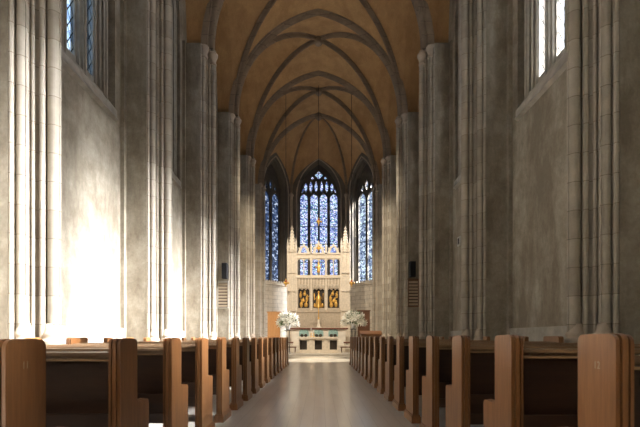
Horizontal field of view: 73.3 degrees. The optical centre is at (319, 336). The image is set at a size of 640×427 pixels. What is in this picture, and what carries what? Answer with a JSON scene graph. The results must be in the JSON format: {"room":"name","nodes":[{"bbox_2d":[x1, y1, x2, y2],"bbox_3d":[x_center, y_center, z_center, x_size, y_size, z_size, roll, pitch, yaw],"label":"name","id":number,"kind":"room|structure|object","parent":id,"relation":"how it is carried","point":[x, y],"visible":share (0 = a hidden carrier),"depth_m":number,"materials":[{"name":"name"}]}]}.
{"room":"church","nodes":[
{"label":"church","id":0,"kind":"room"},
{"bbox_2d":[61,0,217,330],"bbox_3d":[-5.210,-7.900,11.450,0.300,18.000,39.200,0,0,0],"label":"wall","id":1,"kind":"structure","parent":0,"point":[90,138],"depth_m":9.78,"materials":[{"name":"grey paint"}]},
{"bbox_2d":[61,0,117,120],"bbox_3d":[-5.435,-9.600,9.000,0.930,8.600,3.440,0,0,0],"label":"window","id":2,"kind":"structure","parent":1,"relation":"in","point":[86,59],"depth_m":9.75,"materials":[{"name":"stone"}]},
{"bbox_2d":[61,326,216,343],"bbox_3d":[-5.020,0.440,11.450,0.080,1.320,39.200,0,0,0],"label":"baseboard","id":3,"kind":"structure","parent":1,"relation":"attached to","point":[94,334],"depth_m":9.50,"materials":[{"name":"stone"}]},
{"bbox_2d":[172,0,181,189],"bbox_3d":[-5.435,-9.600,13.900,0.930,8.600,3.440,0,0,0],"label":"window","id":4,"kind":"structure","parent":1,"relation":"in","point":[175,180],"depth_m":15.07,"materials":[{"name":"stone"}]},
{"bbox_2d":[265,280,286,336],"bbox_3d":[-3.522,-1.540,32.352,0.850,5.280,3.645,0,0,44],"label":"wall","id":5,"kind":"structure","parent":0,"point":[275,292],"depth_m":32.09,"materials":[{"name":"beige stone"}]},
{"bbox_2d":[255,182,265,338],"bbox_3d":[-4.463,-4.900,31.050,1.173,12.000,0.906,0,0,0],"label":"trim","id":6,"kind":"structure","parent":5,"relation":"attached to","point":[258,187],"depth_m":30.68,"materials":[{"name":"grey stone"}]},
{"bbox_2d":[289,193,293,233],"bbox_3d":[-2.208,-5.000,33.140,0.400,12.200,0.390,0,0,0],"label":"trim","id":7,"kind":"structure","parent":5,"relation":"attached to","point":[291,195],"depth_m":33.06,"materials":[{"name":"stone"}]},
{"bbox_2d":[266,153,289,281],"bbox_3d":[-3.505,-10.300,32.335,0.600,12.400,3.045,0,0,44],"label":"wall","id":8,"kind":"structure","parent":0,"point":[274,154],"depth_m":33.09,"materials":[{"name":"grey stone"}]},
{"bbox_2d":[264,156,288,281],"bbox_3d":[-3.537,-8.800,32.366,0.790,9.500,2.560,0,0,44],"label":"window","id":9,"kind":"structure","parent":8,"relation":"in","point":[271,183],"depth_m":32.74,"materials":[{"name":"glass"}]},
{"bbox_2d":[250,86,386,185],"bbox_3d":[-0.090,-13.709,28.600,8.449,5.638,5.101,0,0,0],"label":"trim","id":10,"kind":"structure","parent":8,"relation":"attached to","point":[313,90],"depth_m":29.62,"materials":[{"name":"stone"}]},
{"bbox_2d":[257,113,379,183],"bbox_3d":[-0.090,-13.600,31.050,8.820,5.421,0.300,0,0,0],"label":"trim","id":11,"kind":"structure","parent":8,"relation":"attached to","point":[284,132],"depth_m":30.98,"materials":[{"name":"stone"}]},
{"bbox_2d":[149,359,482,426],"bbox_3d":[-0.090,1.225,13.625,10.800,0.250,44.750,0,0,0],"label":"floor","id":12,"kind":"structure","parent":0,"point":[308,392],"depth_m":7.11,"materials":[{"name":"stone"}]},
{"bbox_2d":[0,339,63,426],"bbox_3d":[-2.540,0.554,1.950,2.604,1.092,0.504,0,0,0],"label":"pew","id":13,"kind":"object","parent":12,"relation":"on","point":[22,361],"visible":1,"depth_m":1.82,"materials":[{"name":"brown wood"}]},
{"bbox_2d":[0,0,64,343],"bbox_3d":[-4.458,-4.895,6.550,1.196,11.990,1.240,0,0,0],"label":"pier","id":14,"kind":"object","parent":12,"relation":"on","point":[30,30],"visible":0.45,"depth_m":6.38,"materials":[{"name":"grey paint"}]},
{"bbox_2d":[46,338,148,426],"bbox_3d":[-2.735,0.554,2.940,2.994,1.092,0.504,0,0,0],"label":"pew","id":15,"kind":"object","parent":12,"relation":"on","point":[84,389],"visible":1,"depth_m":2.81,"materials":[{"name":"brown wood"}]},
{"bbox_2d":[46,338,187,426],"bbox_3d":[-2.735,0.554,3.880,2.994,1.092,0.504,0,0,0],"label":"pew","id":16,"kind":"object","parent":12,"relation":"on","point":[158,369],"visible":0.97,"depth_m":3.75,"materials":[{"name":"brown wood"}]},
{"bbox_2d":[24,338,230,422],"bbox_3d":[-2.540,0.554,5.760,2.604,1.092,0.504,0,0,0],"label":"pew","id":17,"kind":"object","parent":12,"relation":"on","point":[217,369],"visible":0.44,"depth_m":5.61,"materials":[{"name":"brown wood"}]},
{"bbox_2d":[46,338,214,426],"bbox_3d":[-2.735,0.554,4.820,2.994,1.092,0.504,0,0,0],"label":"pew","id":18,"kind":"object","parent":12,"relation":"on","point":[194,359],"visible":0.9,"depth_m":4.69,"materials":[{"name":"brown wood"}]},
{"bbox_2d":[120,0,172,340],"bbox_3d":[-4.458,-4.895,11.450,1.196,11.990,1.240,0,0,0],"label":"pier","id":19,"kind":"object","parent":12,"relation":"on","point":[145,25],"visible":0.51,"depth_m":11.01,"materials":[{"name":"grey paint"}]},
{"bbox_2d":[66,338,242,409],"bbox_3d":[-2.540,0.554,6.700,2.604,1.092,0.504,0,0,0],"label":"pew","id":20,"kind":"object","parent":12,"relation":"on","point":[232,349],"visible":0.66,"depth_m":6.50,"materials":[{"name":"brown wood"}]},
{"bbox_2d":[78,337,252,400],"bbox_3d":[-2.735,0.554,7.640,2.994,1.092,0.504,0,0,0],"label":"pew","id":21,"kind":"object","parent":12,"relation":"on","point":[247,394],"visible":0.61,"depth_m":7.47,"materials":[{"name":"brown wood"}]},
{"bbox_2d":[103,337,259,393],"bbox_3d":[-2.735,0.554,8.580,2.994,1.092,0.504,0,0,0],"label":"pew","id":22,"kind":"object","parent":12,"relation":"on","point":[255,388],"visible":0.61,"depth_m":8.38,"materials":[{"name":"brown wood"}]},
{"bbox_2d":[127,337,265,387],"bbox_3d":[-2.735,0.554,9.520,2.994,1.092,0.504,0,0,0],"label":"pew","id":23,"kind":"object","parent":12,"relation":"on","point":[261,382],"visible":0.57,"depth_m":9.29,"materials":[{"name":"brown wood"}]},
{"bbox_2d":[182,40,217,339],"bbox_3d":[-4.458,-4.895,16.350,1.196,11.990,1.240,0,0,0],"label":"pier","id":24,"kind":"object","parent":12,"relation":"on","point":[199,65],"visible":0.77,"depth_m":15.91,"materials":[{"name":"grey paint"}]},
{"bbox_2d":[143,337,269,382],"bbox_3d":[-2.735,0.554,10.460,2.994,1.092,0.504,0,0,0],"label":"pew","id":25,"kind":"object","parent":12,"relation":"on","point":[265,342],"visible":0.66,"depth_m":10.23,"materials":[{"name":"brown wood"}]},
{"bbox_2d":[173,337,273,378],"bbox_3d":[-2.540,0.554,11.400,2.604,1.092,0.504,0,0,0],"label":"pew","id":26,"kind":"object","parent":12,"relation":"on","point":[270,342],"visible":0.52,"depth_m":11.18,"materials":[{"name":"brown wood"}]},
{"bbox_2d":[172,337,277,375],"bbox_3d":[-2.735,0.554,12.340,2.994,1.092,0.504,0,0,0],"label":"pew","id":27,"kind":"object","parent":12,"relation":"on","point":[275,372],"visible":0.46,"depth_m":12.14,"materials":[{"name":"brown wood"}]},
{"bbox_2d":[216,111,241,338],"bbox_3d":[-4.458,-4.895,21.250,1.196,11.990,1.240,0,0,0],"label":"pier","id":28,"kind":"object","parent":12,"relation":"on","point":[227,124],"visible":0.77,"depth_m":20.81,"materials":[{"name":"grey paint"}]},
{"bbox_2d":[217,281,228,307],"bbox_3d":[-4.690,-2.045,20.770,0.560,1.330,0.080,0,0,0],"label":"board","id":29,"kind":"object","parent":28,"relation":"attached to","point":[222,286],"visible":1,"depth_m":20.76,"materials":[{"name":"brown wood"}]},
{"bbox_2d":[222,263,227,278],"bbox_3d":[-4.570,-3.170,20.663,0.250,0.740,0.295,0,0,0],"label":"loudspeaker","id":30,"kind":"object","parent":28,"relation":"attached to","point":[224,265],"visible":1,"depth_m":20.52,"materials":[{"name":"black plastic"}]},
{"bbox_2d":[222,263,225,277],"bbox_3d":[-4.570,-3.170,20.523,0.210,0.680,0.015,0,0,0],"label":"grille","id":31,"kind":"object","parent":30,"relation":"attached to","point":[223,264],"depth_m":20.52,"materials":[{"name":"black fabric"}]},
{"bbox_2d":[181,337,280,372],"bbox_3d":[-2.735,0.554,13.280,2.994,1.092,0.504,0,0,0],"label":"pew","id":32,"kind":"object","parent":12,"relation":"on","point":[182,338],"visible":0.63,"depth_m":13.06,"materials":[{"name":"brown wood"}]},
{"bbox_2d":[191,337,282,370],"bbox_3d":[-2.735,0.554,14.220,2.994,1.092,0.504,0,0,0],"label":"pew","id":33,"kind":"object","parent":12,"relation":"on","point":[192,338],"visible":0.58,"depth_m":14.00,"materials":[{"name":"brown wood"}]},
{"bbox_2d":[199,337,284,368],"bbox_3d":[-2.735,0.554,15.160,2.994,1.092,0.504,0,0,0],"label":"pew","id":34,"kind":"object","parent":12,"relation":"on","point":[283,350],"visible":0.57,"depth_m":14.93,"materials":[{"name":"brown wood"}]},
{"bbox_2d":[240,155,255,338],"bbox_3d":[-4.458,-4.895,26.150,1.196,11.990,1.240,0,0,0],"label":"pier","id":35,"kind":"object","parent":12,"relation":"on","point":[247,163],"visible":0.8,"depth_m":25.78,"materials":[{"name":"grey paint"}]},
{"bbox_2d":[217,337,286,366],"bbox_3d":[-2.540,0.554,16.100,2.604,1.092,0.504,0,0,0],"label":"pew","id":36,"kind":"object","parent":12,"relation":"on","point":[285,349],"visible":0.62,"depth_m":15.88,"materials":[{"name":"brown wood"}]},
{"bbox_2d":[222,337,288,364],"bbox_3d":[-2.540,0.554,17.040,2.604,1.092,0.504,0,0,0],"label":"pew","id":37,"kind":"object","parent":12,"relation":"on","point":[287,348],"visible":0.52,"depth_m":16.81,"materials":[{"name":"brown wood"}]},
{"bbox_2d":[349,337,351,364],"bbox_3d":[2.413,0.543,16.990,2.499,1.114,0.504,0,0,0],"label":"pew","id":38,"kind":"object","parent":12,"relation":"on","point":[350,337],"visible":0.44,"depth_m":16.77,"materials":[{"name":"brown wood"}]},
{"bbox_2d":[351,337,353,366],"bbox_3d":[2.413,0.543,16.050,2.499,1.114,0.504,0,0,0],"label":"pew","id":39,"kind":"object","parent":12,"relation":"on","point":[352,349],"visible":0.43,"depth_m":15.82,"materials":[{"name":"brown wood"}]},
{"bbox_2d":[353,337,355,368],"bbox_3d":[2.607,0.543,15.110,2.889,1.114,0.504,0,0,0],"label":"pew","id":40,"kind":"object","parent":12,"relation":"on","point":[354,337],"visible":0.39,"depth_m":14.88,"materials":[{"name":"brown wood"}]},
{"bbox_2d":[360,337,364,375],"bbox_3d":[2.607,0.543,12.290,2.889,1.114,0.504,0,0,0],"label":"pew","id":41,"kind":"object","parent":12,"relation":"on","point":[362,338],"visible":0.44,"depth_m":12.06,"materials":[{"name":"brown wood"}]},
{"bbox_2d":[363,336,368,379],"bbox_3d":[2.413,0.543,11.350,2.499,1.114,0.504,0,0,0],"label":"pew","id":42,"kind":"object","parent":12,"relation":"on","point":[366,354],"visible":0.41,"depth_m":11.13,"materials":[{"name":"brown wood"}]},
{"bbox_2d":[381,155,395,338],"bbox_3d":[4.278,-4.895,26.150,1.196,11.990,1.240,0,0,0],"label":"pier","id":43,"kind":"object","parent":12,"relation":"on","point":[388,163],"visible":0.74,"depth_m":25.78,"materials":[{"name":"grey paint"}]},
{"bbox_2d":[355,337,443,370],"bbox_3d":[2.607,0.543,14.170,2.889,1.114,0.504,0,0,0],"label":"pew","id":44,"kind":"object","parent":12,"relation":"on","point":[356,350],"visible":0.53,"depth_m":13.96,"materials":[{"name":"brown wood"}]},
{"bbox_2d":[357,337,451,372],"bbox_3d":[2.607,0.543,13.230,2.889,1.114,0.504,0,0,0],"label":"pew","id":45,"kind":"object","parent":12,"relation":"on","point":[359,338],"visible":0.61,"depth_m":13.02,"materials":[{"name":"brown wood"}]},
{"bbox_2d":[395,112,418,338],"bbox_3d":[4.278,-4.895,21.250,1.196,11.990,1.240,0,0,0],"label":"pier","id":46,"kind":"object","parent":12,"relation":"on","point":[407,124],"visible":0.66,"depth_m":20.81,"materials":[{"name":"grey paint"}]},
{"bbox_2d":[409,261,415,276],"bbox_3d":[4.440,-3.250,20.663,0.280,0.740,0.295,0,0,0],"label":"loudspeaker","id":47,"kind":"object","parent":46,"relation":"attached to","point":[412,264],"visible":1,"depth_m":20.52,"materials":[{"name":"black plastic"}]},
{"bbox_2d":[407,279,418,306],"bbox_3d":[4.510,-2.135,20.770,0.560,1.370,0.080,0,0,0],"label":"board","id":48,"kind":"object","parent":46,"relation":"attached to","point":[413,284],"visible":0.98,"depth_m":20.76,"materials":[{"name":"brown wood"}]},
{"bbox_2d":[367,336,489,383],"bbox_3d":[2.607,0.543,10.410,2.889,1.114,0.504,0,0,0],"label":"pew","id":49,"kind":"object","parent":12,"relation":"on","point":[371,341],"visible":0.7,"depth_m":10.20,"materials":[{"name":"brown wood"}]},
{"bbox_2d":[371,336,494,387],"bbox_3d":[2.607,0.543,9.470,2.889,1.114,0.504,0,0,0],"label":"pew","id":50,"kind":"object","parent":12,"relation":"on","point":[374,383],"visible":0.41,"depth_m":9.25,"materials":[{"name":"brown wood"}]},
{"bbox_2d":[417,40,452,338],"bbox_3d":[4.278,-4.895,16.350,1.196,11.990,1.240,0,0,0],"label":"pier","id":51,"kind":"object","parent":12,"relation":"on","point":[436,61],"visible":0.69,"depth_m":15.91,"materials":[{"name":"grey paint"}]},
{"bbox_2d":[377,336,528,393],"bbox_3d":[2.607,0.543,8.530,2.889,1.114,0.504,0,0,0],"label":"pew","id":52,"kind":"object","parent":12,"relation":"on","point":[383,344],"visible":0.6,"depth_m":8.32,"materials":[{"name":"brown wood"}]},
{"bbox_2d":[384,336,549,400],"bbox_3d":[2.607,0.543,7.590,2.889,1.114,0.504,0,0,0],"label":"pew","id":53,"kind":"object","parent":12,"relation":"on","point":[391,344],"visible":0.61,"depth_m":7.39,"materials":[{"name":"brown wood"}]},
{"bbox_2d":[392,336,563,410],"bbox_3d":[2.413,0.543,6.650,2.499,1.114,0.504,0,0,0],"label":"pew","id":54,"kind":"object","parent":12,"relation":"on","point":[402,348],"visible":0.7,"depth_m":6.45,"materials":[{"name":"brown wood"}]},
{"bbox_2d":[461,0,512,339],"bbox_3d":[4.278,-4.895,11.450,1.196,11.990,1.240,0,0,0],"label":"pier","id":55,"kind":"object","parent":12,"relation":"on","point":[486,25],"visible":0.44,"depth_m":11.01,"materials":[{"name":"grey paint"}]},
{"bbox_2d":[404,336,577,423],"bbox_3d":[2.413,0.543,5.710,2.499,1.114,0.504,0,0,0],"label":"pew","id":56,"kind":"object","parent":12,"relation":"on","point":[417,351],"visible":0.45,"depth_m":5.51,"materials":[{"name":"brown wood"}]},
{"bbox_2d":[420,336,639,426],"bbox_3d":[2.607,0.543,4.770,2.889,1.114,0.504,0,0,0],"label":"pew","id":57,"kind":"object","parent":12,"relation":"on","point":[438,356],"visible":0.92,"depth_m":4.62,"materials":[{"name":"brown wood"}]},
{"bbox_2d":[446,335,639,426],"bbox_3d":[2.607,0.543,3.830,2.889,1.114,0.504,0,0,0],"label":"pew","id":58,"kind":"object","parent":12,"relation":"on","point":[473,367],"visible":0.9,"depth_m":3.70,"materials":[{"name":"brown wood"}]},
{"bbox_2d":[483,335,639,426],"bbox_3d":[2.607,0.543,2.890,2.889,1.114,0.504,0,0,0],"label":"pew","id":59,"kind":"object","parent":12,"relation":"on","point":[534,387],"visible":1,"depth_m":2.76,"materials":[{"name":"brown wood"}]},
{"bbox_2d":[561,334,639,426],"bbox_3d":[2.413,0.543,1.950,2.499,1.114,0.504,0,0,0],"label":"pew","id":60,"kind":"object","parent":12,"relation":"on","point":[608,365],"visible":1,"depth_m":1.78,"materials":[{"name":"brown wood"}]},
{"bbox_2d":[564,0,639,343],"bbox_3d":[4.278,-4.895,6.550,1.196,11.990,1.240,0,0,0],"label":"pier","id":61,"kind":"object","parent":12,"relation":"on","point":[603,36],"visible":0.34,"depth_m":6.21,"materials":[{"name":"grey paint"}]},
{"bbox_2d":[185,0,449,184],"bbox_3d":[-0.090,-13.700,12.525,10.140,5.600,41.350,0,0,0],"label":"ceiling","id":62,"kind":"structure","parent":0,"point":[398,19],"depth_m":24.62,"materials":[{"name":"paint"}]},
{"bbox_2d":[208,0,426,115],"bbox_3d":[-0.090,-13.709,18.800,8.449,5.638,5.101,0,0,0],"label":"trim","id":63,"kind":"structure","parent":62,"relation":"attached to","point":[270,3],"depth_m":20.66,"materials":[{"name":"stone"}]},
{"bbox_2d":[201,0,433,49],"bbox_3d":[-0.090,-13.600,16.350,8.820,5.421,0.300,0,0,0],"label":"trim","id":64,"kind":"structure","parent":62,"relation":"attached to","point":[429,26],"depth_m":16.20,"materials":[{"name":"stone"}]},
{"bbox_2d":[234,32,401,157],"bbox_3d":[-0.090,-13.709,23.700,8.449,5.638,5.101,0,0,0],"label":"trim","id":65,"kind":"structure","parent":62,"relation":"attached to","point":[318,41],"depth_m":24.42,"materials":[{"name":"stone"}]},
{"bbox_2d":[228,8,407,112],"bbox_3d":[-0.090,-13.600,21.250,8.820,5.421,0.300,0,0,0],"label":"trim","id":66,"kind":"structure","parent":62,"relation":"attached to","point":[274,32],"depth_m":21.18,"materials":[{"name":"stone"}]},
{"bbox_2d":[246,70,390,155],"bbox_3d":[-0.090,-13.600,26.150,8.820,5.421,0.300,0,0,0],"label":"trim","id":67,"kind":"structure","parent":62,"relation":"attached to","point":[278,93],"depth_m":26.08,"materials":[{"name":"stone"}]},
{"bbox_2d":[316,85,321,225],"bbox_3d":[-0.055,-11.820,28.050,0.390,9.160,0.398,0,0,0],"label":"lamp","id":68,"kind":"object","parent":62,"relation":"hanging from","point":[318,221],"visible":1,"depth_m":28.04,"materials":[{"name":"metal"}]},
{"bbox_2d":[349,94,354,286],"bbox_3d":[2.065,-9.615,27.600,0.390,12.850,0.398,0,0,0],"label":"lamp","id":69,"kind":"object","parent":62,"relation":"hanging from","point":[351,282],"visible":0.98,"depth_m":27.59,"materials":[{"name":"metal"}]},
{"bbox_2d":[293,159,344,274],"bbox_3d":[-0.090,-10.300,33.450,4.340,12.400,0.500,0,0,0],"label":"wall","id":70,"kind":"structure","parent":0,"point":[297,179],"depth_m":33.20,"materials":[{"name":"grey stone"}]},
{"bbox_2d":[296,159,341,274],"bbox_3d":[-0.090,-8.925,33.495,3.540,9.750,0.690,0,0,0],"label":"window","id":71,"kind":"structure","parent":70,"relation":"in","point":[305,192],"depth_m":33.69,"materials":[{"name":"glass"}]},
{"bbox_2d":[290,113,347,192],"bbox_3d":[-0.090,-13.508,32.060,4.470,5.224,2.449,0,0,0],"label":"trim","id":72,"kind":"structure","parent":70,"relation":"attached to","point":[320,115],"depth_m":32.74,"materials":[{"name":"stone"}]},
{"bbox_2d":[288,345,349,358],"bbox_3d":[-0.090,0.800,27.575,8.000,0.600,11.150,0,0,0],"label":"floor","id":73,"kind":"structure","parent":0,"point":[344,355],"depth_m":22.90,"materials":[{"name":"stone"}]},
{"bbox_2d":[267,312,280,338],"bbox_3d":[-2.850,-0.325,26.625,0.860,2.490,0.450,0,0,0],"label":"wooden screen","id":74,"kind":"object","parent":73,"relation":"on","point":[273,331],"visible":0.46,"depth_m":26.60,"materials":[{"name":"orange wood"}]},
{"bbox_2d":[284,330,290,353],"bbox_3d":[-1.770,0.271,23.600,0.380,1.302,0.374,0,0,0],"label":"plant stand","id":75,"kind":"object","parent":73,"relation":"on","point":[284,330],"visible":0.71,"depth_m":23.52,"materials":[{"name":"metal"}]},
{"bbox_2d":[275,311,299,329],"bbox_3d":[-1.771,-0.914,23.631,1.387,1.069,1.156,0,0,0],"label":"flower arrangement","id":76,"kind":"object","parent":75,"relation":"on","point":[287,320],"visible":1,"depth_m":23.45,"materials":[{"name":"white plant"}]},
{"bbox_2d":[295,337,341,352],"bbox_3d":[-0.090,0.460,24.600,2.600,0.920,0.840,0,0,0],"label":"stone altar","id":77,"kind":"object","parent":73,"relation":"on","point":[306,344],"visible":0.99,"depth_m":24.28,"materials":[{"name":"beige stone"}]},
{"bbox_2d":[287,227,350,344],"bbox_3d":[-0.090,-3.440,28.590,4.230,7.880,0.760,0,0,0],"label":"carved reredos","id":78,"kind":"object","parent":73,"relation":"on","point":[304,292],"visible":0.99,"depth_m":28.38,"materials":[{"name":"beige stone"}]},
{"bbox_2d":[290,328,347,344],"bbox_3d":[-0.090,-0.043,27.325,3.680,1.085,0.950,0,0,0],"label":"altar","id":79,"kind":"object","parent":73,"relation":"on","point":[295,332],"visible":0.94,"depth_m":26.95,"materials":[{"name":"white stone"}]},
{"bbox_2d":[316,299,322,327],"bbox_3d":[-0.090,-1.500,27.350,0.445,1.830,0.375,0,0,39],"label":"cross","id":80,"kind":"object","parent":79,"relation":"on","point":[318,323],"visible":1,"depth_m":27.32,"materials":[{"name":"gold metal"}]},
{"bbox_2d":[357,310,370,336],"bbox_3d":[2.690,-0.365,26.425,0.820,2.570,0.450,0,0,0],"label":"wooden screen","id":81,"kind":"object","parent":73,"relation":"on","point":[366,312],"visible":0.36,"depth_m":26.40,"materials":[{"name":"brown wood"}]},
{"bbox_2d":[360,331,381,338],"bbox_3d":[2.910,0.280,24.600,1.240,1.280,0.500,0,0,0],"label":"desk","id":82,"kind":"object","parent":73,"relation":"on","point":[362,333],"visible":0.36,"depth_m":24.40,"materials":[{"name":"brown wood"}]},
{"bbox_3d":[1.840,0.236,23.600,0.380,1.372,0.374,0,0,0],"label":"plant stand","id":83,"kind":"object","parent":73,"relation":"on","visible":0},
{"bbox_2d":[340,310,367,328],"bbox_3d":[1.859,-0.990,23.625,1.556,1.080,1.266,0,0,0],"label":"flower arrangement","id":84,"kind":"object","parent":83,"relation":"on","point":[354,319],"visible":1,"depth_m":23.34,"materials":[{"name":"white plant"}]},
{"bbox_2d":[348,152,371,281],"bbox_3d":[3.325,-10.300,32.335,0.600,12.400,3.045,0,0,-44],"label":"wall","id":85,"kind":"structure","parent":0,"point":[361,154],"depth_m":33.07,"materials":[{"name":"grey stone"}]},
{"bbox_2d":[349,156,373,282],"bbox_3d":[3.357,-8.800,32.366,0.790,9.500,2.560,0,0,-44],"label":"window","id":86,"kind":"structure","parent":85,"relation":"in","point":[365,184],"depth_m":32.78,"materials":[{"name":"glass"}]},
{"bbox_2d":[350,280,371,336],"bbox_3d":[3.342,-1.540,32.352,0.850,5.280,3.645,0,0,-44],"label":"wall","id":87,"kind":"structure","parent":0,"point":[360,292],"depth_m":32.19,"materials":[{"name":"beige stone"}]},
{"bbox_2d":[344,193,347,236],"bbox_3d":[2.028,-5.000,33.140,0.400,12.200,0.390,0,0,0],"label":"trim","id":88,"kind":"structure","parent":87,"relation":"attached to","point":[345,194],"depth_m":33.07,"materials":[{"name":"stone"}]},
{"bbox_2d":[371,183,381,331],"bbox_3d":[4.284,-4.900,31.050,1.173,12.000,0.906,0,0,0],"label":"trim","id":89,"kind":"structure","parent":87,"relation":"attached to","point":[378,188],"depth_m":30.70,"materials":[{"name":"grey stone"}]},
{"bbox_2d":[448,0,566,330],"bbox_3d":[5.030,-7.900,11.450,0.300,18.000,39.200,0,0,0],"label":"wall","id":90,"kind":"structure","parent":0,"point":[540,136],"depth_m":9.78,"materials":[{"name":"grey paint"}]},
{"bbox_2d":[453,0,460,189],"bbox_3d":[5.255,-9.600,13.900,0.930,8.600,3.440,0,0,0],"label":"window","id":91,"kind":"structure","parent":90,"relation":"in","point":[457,182],"depth_m":15.13,"materials":[{"name":"stone"}]},
{"bbox_2d":[457,236,460,246],"bbox_3d":[4.850,-3.340,15.000,0.060,0.320,0.280,0,0,0],"label":"wall control box","id":92,"kind":"object","parent":90,"relation":"attached to","point":[459,237],"visible":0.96,"depth_m":14.97,"materials":[{"name":"beige plastic"}]},
{"bbox_2d":[451,326,566,340],"bbox_3d":[4.840,0.440,11.450,0.080,1.320,39.200,0,0,0],"label":"baseboard","id":93,"kind":"structure","parent":90,"relation":"attached to","point":[534,333],"depth_m":9.49,"materials":[{"name":"stone"}]},
{"bbox_2d":[514,0,566,120],"bbox_3d":[5.255,-9.600,9.000,0.930,8.600,3.440,0,0,0],"label":"window","id":94,"kind":"structure","parent":90,"relation":"in","point":[545,61],"depth_m":9.90,"materials":[{"name":"stone"}]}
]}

